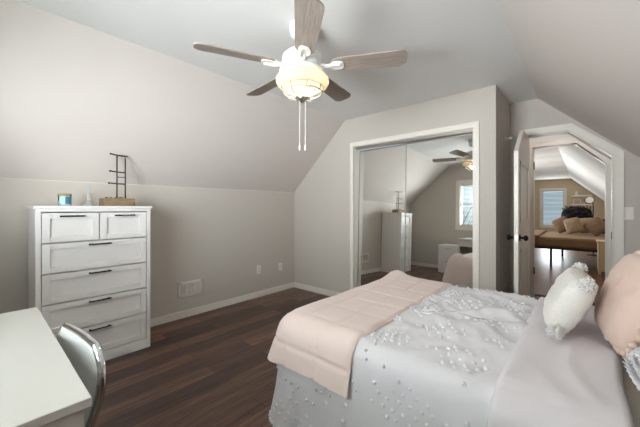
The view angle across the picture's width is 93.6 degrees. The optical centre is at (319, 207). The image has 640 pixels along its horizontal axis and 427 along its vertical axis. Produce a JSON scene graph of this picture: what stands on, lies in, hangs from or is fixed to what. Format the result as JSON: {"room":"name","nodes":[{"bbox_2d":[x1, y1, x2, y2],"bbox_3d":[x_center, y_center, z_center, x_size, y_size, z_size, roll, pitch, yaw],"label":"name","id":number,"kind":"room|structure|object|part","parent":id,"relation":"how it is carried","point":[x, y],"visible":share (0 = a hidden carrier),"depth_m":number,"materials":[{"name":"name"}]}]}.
{"room":"attic bedroom","nodes":[
{"label":"attic bedroom","id":0,"kind":"room"},
{"bbox_2d":[0,178,293,318],"bbox_3d":[-1.720,0.495,3.312,0.100,1.532,4.075,0,0,41],"label":"wall","id":1,"kind":"structure","parent":0,"point":[219,237],"depth_m":3.45,"materials":[{"name":"beige paint"}]},
{"bbox_2d":[1,178,293,192],"bbox_3d":[-1.681,-0.228,3.278,0.003,0.007,3.875,0,0,41],"label":"trim","id":2,"kind":"structure","parent":1,"relation":"attached to","point":[1,178],"depth_m":3.03,"materials":[{"name":"beige paint"}]},
{"bbox_2d":[178,279,202,297],"bbox_3d":[-1.498,0.941,3.480,0.012,0.170,0.290,0,0,41],"label":"air vent","id":3,"kind":"object","parent":1,"relation":"in","point":[189,288],"visible":1,"depth_m":3.47,"materials":[{"name":"white metal"}]},
{"bbox_2d":[150,282,293,326],"bbox_3d":[-1.677,1.220,3.274,0.014,0.082,3.875,0,0,41],"label":"baseboard","id":4,"kind":"structure","parent":1,"relation":"attached to","point":[190,312],"depth_m":3.70,"materials":[{"name":"beige paint"}]},
{"bbox_2d":[256,265,260,273],"bbox_3d":[-0.860,0.876,4.210,0.010,0.116,0.070,0,0,41],"label":"wall outlet","id":5,"kind":"object","parent":1,"relation":"attached to","point":[258,268],"visible":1,"depth_m":4.21,"materials":[{"name":"beige paint"}]},
{"bbox_2d":[278,263,281,270],"bbox_3d":[-0.597,0.896,4.511,0.010,0.116,0.070,0,0,41],"label":"wall outlet","id":6,"kind":"object","parent":1,"relation":"attached to","point":[279,264],"visible":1,"depth_m":4.50,"materials":[{"name":"beige paint"}]},
{"bbox_2d":[0,0,344,191],"bbox_3d":[-1.347,-0.723,2.984,1.093,1.174,4.075,0,0,41],"label":"ceiling","id":7,"kind":"structure","parent":0,"point":[73,95],"depth_m":2.54,"materials":[{"name":"beige paint"}]},
{"bbox_2d":[16,0,570,179],"bbox_3d":[4.093,-1.229,6.798,2.064,0.100,16.980,0,0,41],"label":"ceiling","id":8,"kind":"structure","parent":0,"point":[452,47],"depth_m":2.13,"materials":[{"name":"white paint"}]},
{"bbox_2d":[193,0,406,150],"bbox_3d":[-0.126,-0.773,1.989,1.238,0.813,1.254,0,0,41],"label":"ceiling fan","id":9,"kind":"object","parent":8,"relation":"hanging from","point":[302,73],"visible":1,"depth_m":1.83,"materials":[{"name":"white wood"}]},
{"bbox_3d":[-0.501,-0.907,1.778,0.460,0.037,0.136,0,0,-24],"label":"fan blade","id":10,"kind":"part","parent":9,"relation":"part of","materials":[{"name":"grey wood"}]},
{"bbox_3d":[-0.399,-0.907,2.267,0.136,0.037,0.460,0,0,-42],"label":"fan blade","id":11,"kind":"part","parent":9,"relation":"part of","materials":[{"name":"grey wood"}]},
{"bbox_3d":[-0.113,-0.807,1.953,0.344,0.095,0.344,0,0,41],"label":"lamp shade","id":12,"kind":"part","parent":9,"relation":"part of","materials":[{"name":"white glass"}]},
{"bbox_3d":[-0.095,-0.548,1.953,0.003,0.283,0.004,0,0,41],"label":"pull chain","id":13,"kind":"part","parent":9,"relation":"part of","materials":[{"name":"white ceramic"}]},
{"bbox_3d":[-0.067,-0.907,1.530,0.136,0.037,0.460,0,0,-6],"label":"fan blade","id":14,"kind":"part","parent":9,"relation":"part of","materials":[{"name":"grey wood"}]},
{"bbox_3d":[0.097,-0.907,2.322,0.136,0.037,0.460,0,0,30],"label":"fan blade","id":15,"kind":"part","parent":9,"relation":"part of","materials":[{"name":"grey wood"}]},
{"bbox_3d":[0.303,-0.907,1.866,0.460,0.037,0.136,0,0,12],"label":"fan blade","id":16,"kind":"part","parent":9,"relation":"part of","materials":[{"name":"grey wood"}]},
{"bbox_2d":[94,248,604,426],"bbox_3d":[4.093,1.311,6.798,4.250,0.100,16.980,0,0,41],"label":"floor","id":17,"kind":"structure","parent":0,"point":[212,368],"depth_m":2.38,"materials":[{"name":"brown wood"}]},
{"bbox_2d":[0,307,91,426],"bbox_3d":[-1.170,0.872,0.884,1.045,0.778,0.629,0,0,41],"label":"desk","id":18,"kind":"object","parent":17,"relation":"on","point":[40,386],"visible":1,"depth_m":0.84,"materials":[{"name":"white laminate"}]},
{"bbox_3d":[-0.801,0.884,0.549,0.025,0.754,0.590,0,0,41],"label":"panel","id":19,"kind":"part","parent":18,"relation":"part of","materials":[{"name":"white laminate"}]},
{"bbox_2d":[56,322,106,426],"bbox_3d":[-1.020,0.858,0.967,0.412,0.806,0.470,0,0,41],"label":"desk chair","id":20,"kind":"object","parent":17,"relation":"on","point":[84,352],"visible":0.56,"depth_m":1.06,"materials":[{"name":"polished silver metal"}]},
{"bbox_2d":[26,206,151,360],"bbox_3d":[-1.951,0.626,2.578,0.507,1.270,0.783,0,0,41],"label":"dresser","id":21,"kind":"object","parent":17,"relation":"on","point":[89,266],"visible":0.88,"depth_m":2.43,"materials":[{"name":"white paint"}]},
{"bbox_2d":[57,193,71,204],"bbox_3d":[-2.049,-0.059,2.411,0.088,0.100,0.088,0,0,41],"label":"candle jar","id":22,"kind":"object","parent":21,"relation":"on","point":[63,198],"visible":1,"depth_m":2.38,"materials":[{"name":"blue glass"}]},
{"bbox_3d":[-2.049,-0.101,2.411,0.088,0.016,0.088,0,0,41],"label":"lid","id":23,"kind":"part","parent":22,"relation":"part of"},
{"bbox_3d":[-1.910,0.154,2.310,0.026,0.218,0.342,0,0,41],"label":"drawer","id":24,"kind":"part","parent":21,"relation":"part of","materials":[{"name":"white paint"}]},
{"bbox_3d":[-1.888,0.069,2.291,0.033,0.012,0.151,0,0,41],"label":"handle","id":25,"kind":"part","parent":21,"relation":"part of","materials":[{"name":"black metal"}]},
{"bbox_2d":[81,185,95,205],"bbox_3d":[-1.929,-0.095,2.503,0.100,0.172,0.100,0,0,41],"label":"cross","id":26,"kind":"object","parent":21,"relation":"on","point":[88,203],"visible":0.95,"depth_m":2.49,"materials":[{"name":"white ceramic"}]},
{"bbox_3d":[-1.959,0.002,2.585,0.487,0.022,0.783,0,0,41],"label":"panel","id":27,"kind":"part","parent":21,"relation":"part of","materials":[{"name":"white paint"}]},
{"bbox_3d":[-1.795,0.833,2.441,0.026,0.218,0.691,0,0,41],"label":"drawer","id":28,"kind":"part","parent":21,"relation":"part of","materials":[{"name":"white paint"}]},
{"bbox_3d":[-1.795,0.607,2.441,0.026,0.218,0.691,0,0,41],"label":"drawer","id":29,"kind":"part","parent":21,"relation":"part of","materials":[{"name":"white paint"}]},
{"bbox_3d":[-1.795,0.380,2.441,0.026,0.218,0.691,0,0,41],"label":"drawer","id":30,"kind":"part","parent":21,"relation":"part of","materials":[{"name":"white paint"}]},
{"bbox_3d":[-1.795,1.059,2.441,0.026,0.218,0.691,0,0,41],"label":"drawer","id":31,"kind":"part","parent":21,"relation":"part of","materials":[{"name":"white paint"}]},
{"bbox_3d":[-1.773,0.974,2.422,0.033,0.012,0.151,0,0,41],"label":"handle","id":32,"kind":"part","parent":21,"relation":"part of","materials":[{"name":"black metal"}]},
{"bbox_3d":[-1.773,0.748,2.422,0.033,0.012,0.151,0,0,41],"label":"handle","id":33,"kind":"part","parent":21,"relation":"part of","materials":[{"name":"black metal"}]},
{"bbox_3d":[-1.773,0.521,2.422,0.033,0.012,0.151,0,0,41],"label":"handle","id":34,"kind":"part","parent":21,"relation":"part of","materials":[{"name":"black metal"}]},
{"bbox_3d":[-1.773,0.295,2.422,0.033,0.012,0.151,0,0,41],"label":"handle","id":35,"kind":"part","parent":21,"relation":"part of","materials":[{"name":"black metal"}]},
{"bbox_2d":[99,153,134,205],"bbox_3d":[-1.816,-0.241,2.692,0.150,0.464,0.240,0,0,41],"label":"jewelry stand","id":36,"kind":"object","parent":21,"relation":"on","point":[117,201],"visible":0.91,"depth_m":2.67,"materials":[{"name":"brown metal"}]},
{"bbox_3d":[-1.818,-0.243,2.690,0.011,0.443,0.011,0,0,-26],"label":"post","id":37,"kind":"part","parent":36,"relation":"part of","materials":[{"name":"brown metal"}]},
{"bbox_3d":[-1.775,-0.235,2.739,0.011,0.428,0.011,0,0,-26],"label":"post","id":38,"kind":"part","parent":36,"relation":"part of","materials":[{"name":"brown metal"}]},
{"bbox_3d":[-1.680,0.154,2.573,0.026,0.218,0.342,0,0,41],"label":"drawer","id":39,"kind":"part","parent":21,"relation":"part of","materials":[{"name":"white paint"}]},
{"bbox_2d":[445,309,639,426],"bbox_3d":[0.960,0.963,1.645,1.935,0.595,1.400,0,0,41],"label":"bed","id":40,"kind":"object","parent":17,"relation":"on","point":[632,393],"visible":0.02,"depth_m":1.07,"materials":[{"name":"black"}]},
{"bbox_2d":[268,284,633,426],"bbox_3d":[0.740,0.900,1.829,1.588,0.656,1.627,0,0,41],"label":"coverlet","id":41,"kind":"object","parent":40,"relation":"on","point":[432,365],"visible":0.7,"depth_m":1.27,"materials":[{"name":"white fabric"}]},
{"bbox_2d":[267,270,452,398],"bbox_3d":[0.392,0.838,2.139,0.642,0.549,1.585,0,0,41],"label":"blanket","id":42,"kind":"object","parent":41,"relation":"on","point":[317,341],"visible":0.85,"depth_m":1.65,"materials":[{"name":"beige fabric"}]},
{"bbox_2d":[543,262,598,339],"bbox_3d":[1.231,0.446,1.487,0.204,0.298,0.512,0,0,39],"label":"pillow","id":43,"kind":"object","parent":41,"relation":"on","point":[567,302],"visible":1,"depth_m":1.34,"materials":[{"name":"white fabric"}]},
{"bbox_2d":[594,251,639,356],"bbox_3d":[1.350,0.398,1.304,0.215,0.405,0.476,0,0,30],"label":"pillow","id":44,"kind":"object","parent":41,"relation":"on","point":[617,305],"visible":1,"depth_m":1.23,"materials":[{"name":"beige fabric"}]},
{"bbox_2d":[622,347,639,390],"bbox_3d":[1.166,0.492,0.877,0.381,0.236,0.410,0,0,35],"label":"ruffled pillow","id":45,"kind":"object","parent":40,"relation":"on","point":[632,359],"visible":1,"depth_m":1.02,"materials":[{"name":"white fabric"}]},
{"bbox_2d":[535,230,604,265],"bbox_3d":[5.328,0.935,7.357,2.520,0.652,1.950,0,0,41],"label":"bed","id":46,"kind":"object","parent":17,"relation":"on","point":[586,242],"visible":0.34,"depth_m":6.38,"materials":[{"name":"black"}]},
{"bbox_2d":[535,230,546,244],"bbox_3d":[4.900,0.720,7.733,1.380,0.222,1.950,0,0,41],"label":"knit throw","id":47,"kind":"object","parent":46,"relation":"on","point":[538,233],"depth_m":6.59,"materials":[{"name":"beige fabric"}]},
{"bbox_3d":[4.986,1.081,6.481,0.040,0.360,0.040,0,0,41],"label":"leg","id":48,"kind":"part","parent":46,"relation":"part of","materials":[{"name":"black metal"}]},
{"bbox_2d":[552,216,566,232],"bbox_3d":[5.803,0.421,7.201,0.178,0.408,0.411,0,0,-41],"label":"pillow","id":49,"kind":"object","parent":46,"relation":"on","point":[558,223],"visible":0.73,"depth_m":7.19,"materials":[{"name":"beige fabric"}]},
{"bbox_3d":[5.338,0.881,7.368,2.520,0.040,1.880,0,0,41],"label":"frame","id":50,"kind":"part","parent":46,"relation":"part of","materials":[{"name":"black"}]},
{"bbox_3d":[5.332,0.751,7.361,2.480,0.220,1.900,0,0,41],"label":"mattress","id":51,"kind":"part","parent":46,"relation":"part of","materials":[{"name":"brown fabric"}]},
{"bbox_2d":[563,217,582,233],"bbox_3d":[5.790,0.421,6.867,0.180,0.379,0.358,0,0,-45],"label":"pillow","id":52,"kind":"object","parent":46,"relation":"on","point":[572,225],"visible":1,"depth_m":6.82,"materials":[{"name":"beige fabric"}]},
{"bbox_2d":[561,205,592,218],"bbox_3d":[6.300,0.271,7.375,0.602,0.655,0.516,0,0,43],"label":"cushion","id":53,"kind":"object","parent":46,"relation":"on","point":[569,212],"visible":0.43,"depth_m":7.26,"materials":[{"name":"black fabric"}]},
{"bbox_2d":[579,218,591,232],"bbox_3d":[6.126,0.421,6.917,0.327,0.353,0.189,0,0,36],"label":"pillow","id":54,"kind":"object","parent":46,"relation":"on","point":[583,220],"visible":0.23,"depth_m":6.89,"materials":[{"name":"beige fabric"}]},
{"bbox_2d":[583,216,604,235],"bbox_3d":[6.062,0.421,6.587,0.174,0.433,0.441,0,0,-26],"label":"pillow","id":55,"kind":"object","parent":46,"relation":"on","point":[595,226],"visible":0.91,"depth_m":6.55,"materials":[{"name":"brown fabric"}]},
{"bbox_2d":[584,196,596,255],"bbox_3d":[7.113,0.487,7.858,0.315,1.547,0.265,0,0,41],"label":"floor lamp","id":56,"kind":"object","parent":17,"relation":"on","point":[589,199],"visible":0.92,"depth_m":7.83,"materials":[{"name":"black"}]},
{"bbox_2d":[585,197,593,202],"bbox_3d":[7.020,-0.190,7.831,0.176,0.173,0.055,0,0,41],"label":"diffuser","id":57,"kind":"object","parent":56,"relation":"attached to","point":[587,199],"depth_m":7.83,"materials":[{"name":"beige paint"}]},
{"bbox_2d":[596,239,604,274],"bbox_3d":[5.460,0.948,5.626,0.420,0.625,0.380,0,0,41],"label":"chest","id":58,"kind":"object","parent":17,"relation":"on","point":[600,243],"visible":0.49,"depth_m":5.59,"materials":[{"name":"beige wood"}]},
{"bbox_3d":[5.346,0.921,5.496,0.320,0.440,0.010,0,0,41],"label":"drawer","id":59,"kind":"part","parent":58,"relation":"part of","materials":[{"name":"beige wood"}]},
{"bbox_2d":[294,85,497,292],"bbox_3d":[0.681,0.041,3.857,2.794,2.440,0.110,0,0,41],"label":"wall","id":60,"kind":"structure","parent":0,"point":[322,199],"depth_m":4.04,"materials":[{"name":"beige paint"}]},
{"bbox_2d":[294,282,339,295],"bbox_3d":[0.002,1.220,4.370,1.067,0.082,0.014,0,0,41],"label":"baseboard","id":61,"kind":"structure","parent":60,"relation":"attached to","point":[296,285],"depth_m":4.42,"materials":[{"name":"beige paint"}]},
{"bbox_2d":[357,144,405,286],"bbox_3d":[0.783,0.244,3.807,0.710,2.010,0.017,0,-1,43],"label":"mirror door","id":62,"kind":"structure","parent":60,"relation":"in","point":[381,220],"depth_m":3.81,"materials":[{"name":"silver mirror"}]},
{"bbox_2d":[355,129,472,149],"bbox_3d":[1.041,-0.781,3.554,1.441,0.024,0.088,0,0,41],"label":"trim","id":63,"kind":"structure","parent":60,"relation":"attached to","point":[469,131],"depth_m":3.46,"materials":[{"name":"white wood"}]},
{"bbox_2d":[350,121,478,288],"bbox_3d":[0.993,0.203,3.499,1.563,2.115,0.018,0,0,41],"label":"trim","id":64,"kind":"structure","parent":60,"relation":"attached to","point":[475,125],"depth_m":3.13,"materials":[{"name":"beige paint"}]},
{"bbox_2d":[404,133,472,288],"bbox_3d":[1.293,0.244,3.316,0.754,2.010,0.018,0,-1,42],"label":"mirror door","id":65,"kind":"structure","parent":60,"relation":"in","point":[438,172],"depth_m":3.29,"materials":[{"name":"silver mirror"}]},
{"bbox_2d":[405,134,597,157],"bbox_3d":[2.373,0.041,4.835,4.050,2.440,0.100,0,0,41],"label":"wall","id":66,"kind":"structure","parent":0,"point":[562,136],"depth_m":4.04,"materials":[{"name":"white paint"}]},
{"bbox_2d":[530,138,610,296],"bbox_3d":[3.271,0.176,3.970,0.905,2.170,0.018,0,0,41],"label":"trim","id":67,"kind":"structure","parent":66,"relation":"attached to","point":[566,140],"depth_m":3.96,"materials":[{"name":"beige paint"}]},
{"bbox_2d":[498,88,509,292],"bbox_3d":[1.930,0.041,3.238,0.100,2.440,0.605,0,0,41],"label":"wall","id":68,"kind":"structure","parent":0,"point":[503,104],"depth_m":3.17,"materials":[{"name":"beige paint"}]},
{"bbox_2d":[497,0,639,200],"bbox_3d":[5.280,-0.723,5.758,1.093,1.174,16.980,0,0,41],"label":"ceiling","id":69,"kind":"structure","parent":0,"point":[580,58],"depth_m":1.79,"materials":[{"name":"beige paint"}]},
{"bbox_2d":[535,179,603,232],"bbox_3d":[9.654,0.041,13.146,4.050,2.440,0.100,0,0,41],"label":"wall","id":70,"kind":"structure","parent":0,"point":[571,185],"depth_m":12.49,"materials":[{"name":"beige paint"}]},
{"bbox_2d":[540,188,566,227],"bbox_3d":[9.972,0.041,12.855,0.910,1.690,0.118,0,0,41],"label":"window","id":71,"kind":"structure","parent":70,"relation":"in","point":[546,189],"depth_m":12.93,"materials":[{"name":"beige paint"}]},
{"bbox_2d":[543,190,562,224],"bbox_3d":[9.965,0.038,12.847,0.700,1.485,0.036,0,0,41],"label":"window blind","id":72,"kind":"object","parent":71,"relation":"attached to","point":[546,195],"visible":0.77,"depth_m":12.87,"materials":[{"name":"white"}]},
{"bbox_2d":[571,195,591,196],"bbox_3d":[10.604,-0.459,12.165,0.640,0.060,0.125,0,0,41],"label":"wall shelf","id":73,"kind":"object","parent":70,"relation":"attached to","point":[571,195],"visible":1,"depth_m":12.15,"materials":[{"name":"beige paint"}]},
{"bbox_3d":[10.604,-0.099,12.165,0.640,0.060,0.125,0,0,41],"label":"wall shelf","id":74,"kind":"object","parent":70,"relation":"attached to","visible":0},
{"bbox_2d":[573,199,580,203],"bbox_3d":[10.507,-0.219,12.266,0.240,0.240,0.020,0,0,41],"label":"picture frame","id":75,"kind":"object","parent":74,"relation":"on","point":[575,201],"visible":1,"depth_m":12.27,"materials":[{"name":"beige paint"}]},
{"bbox_2d":[510,99,639,292],"bbox_3d":[2.563,0.041,3.159,1.556,2.440,0.110,0,0,41],"label":"wall","id":76,"kind":"structure","parent":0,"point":[535,113],"depth_m":3.17,"materials":[{"name":"beige paint"}]},
{"bbox_2d":[519,123,623,295],"bbox_3d":[2.580,0.202,3.132,0.825,2.118,0.128,0,0,41],"label":"door frame","id":77,"kind":"structure","parent":76,"relation":"attached to","point":[618,153],"depth_m":2.88,"materials":[{"name":"beige paint"}]},
{"bbox_2d":[506,130,528,296],"bbox_3d":[2.047,0.235,3.047,0.176,2.028,0.688,0,0,41],"label":"door","id":78,"kind":"structure","parent":77,"relation":"attached to","point":[521,151],"depth_m":2.92,"materials":[{"name":"beige paint"}]},
{"bbox_3d":[1.822,0.289,2.871,0.070,0.064,0.064,0,0,41],"label":"knob","id":79,"kind":"part","parent":78,"relation":"part of","materials":[{"name":"black metal"}]},
{"bbox_3d":[1.902,0.289,2.801,0.070,0.064,0.064,0,0,41],"label":"knob","id":80,"kind":"part","parent":78,"relation":"part of","materials":[{"name":"black metal"}]},
{"bbox_3d":[2.048,0.301,3.048,0.048,1.480,0.485,0,0,41],"label":"panel moulding","id":81,"kind":"part","parent":78,"relation":"part of","materials":[{"name":"beige paint"}]},
{"bbox_2d":[624,207,633,219],"bbox_3d":[2.879,0.059,2.802,0.070,0.120,0.011,0,0,41],"label":"light switch","id":82,"kind":"object","parent":76,"relation":"attached to","point":[628,211],"visible":1,"depth_m":2.80,"materials":[{"name":"beige paint"}]}
]}

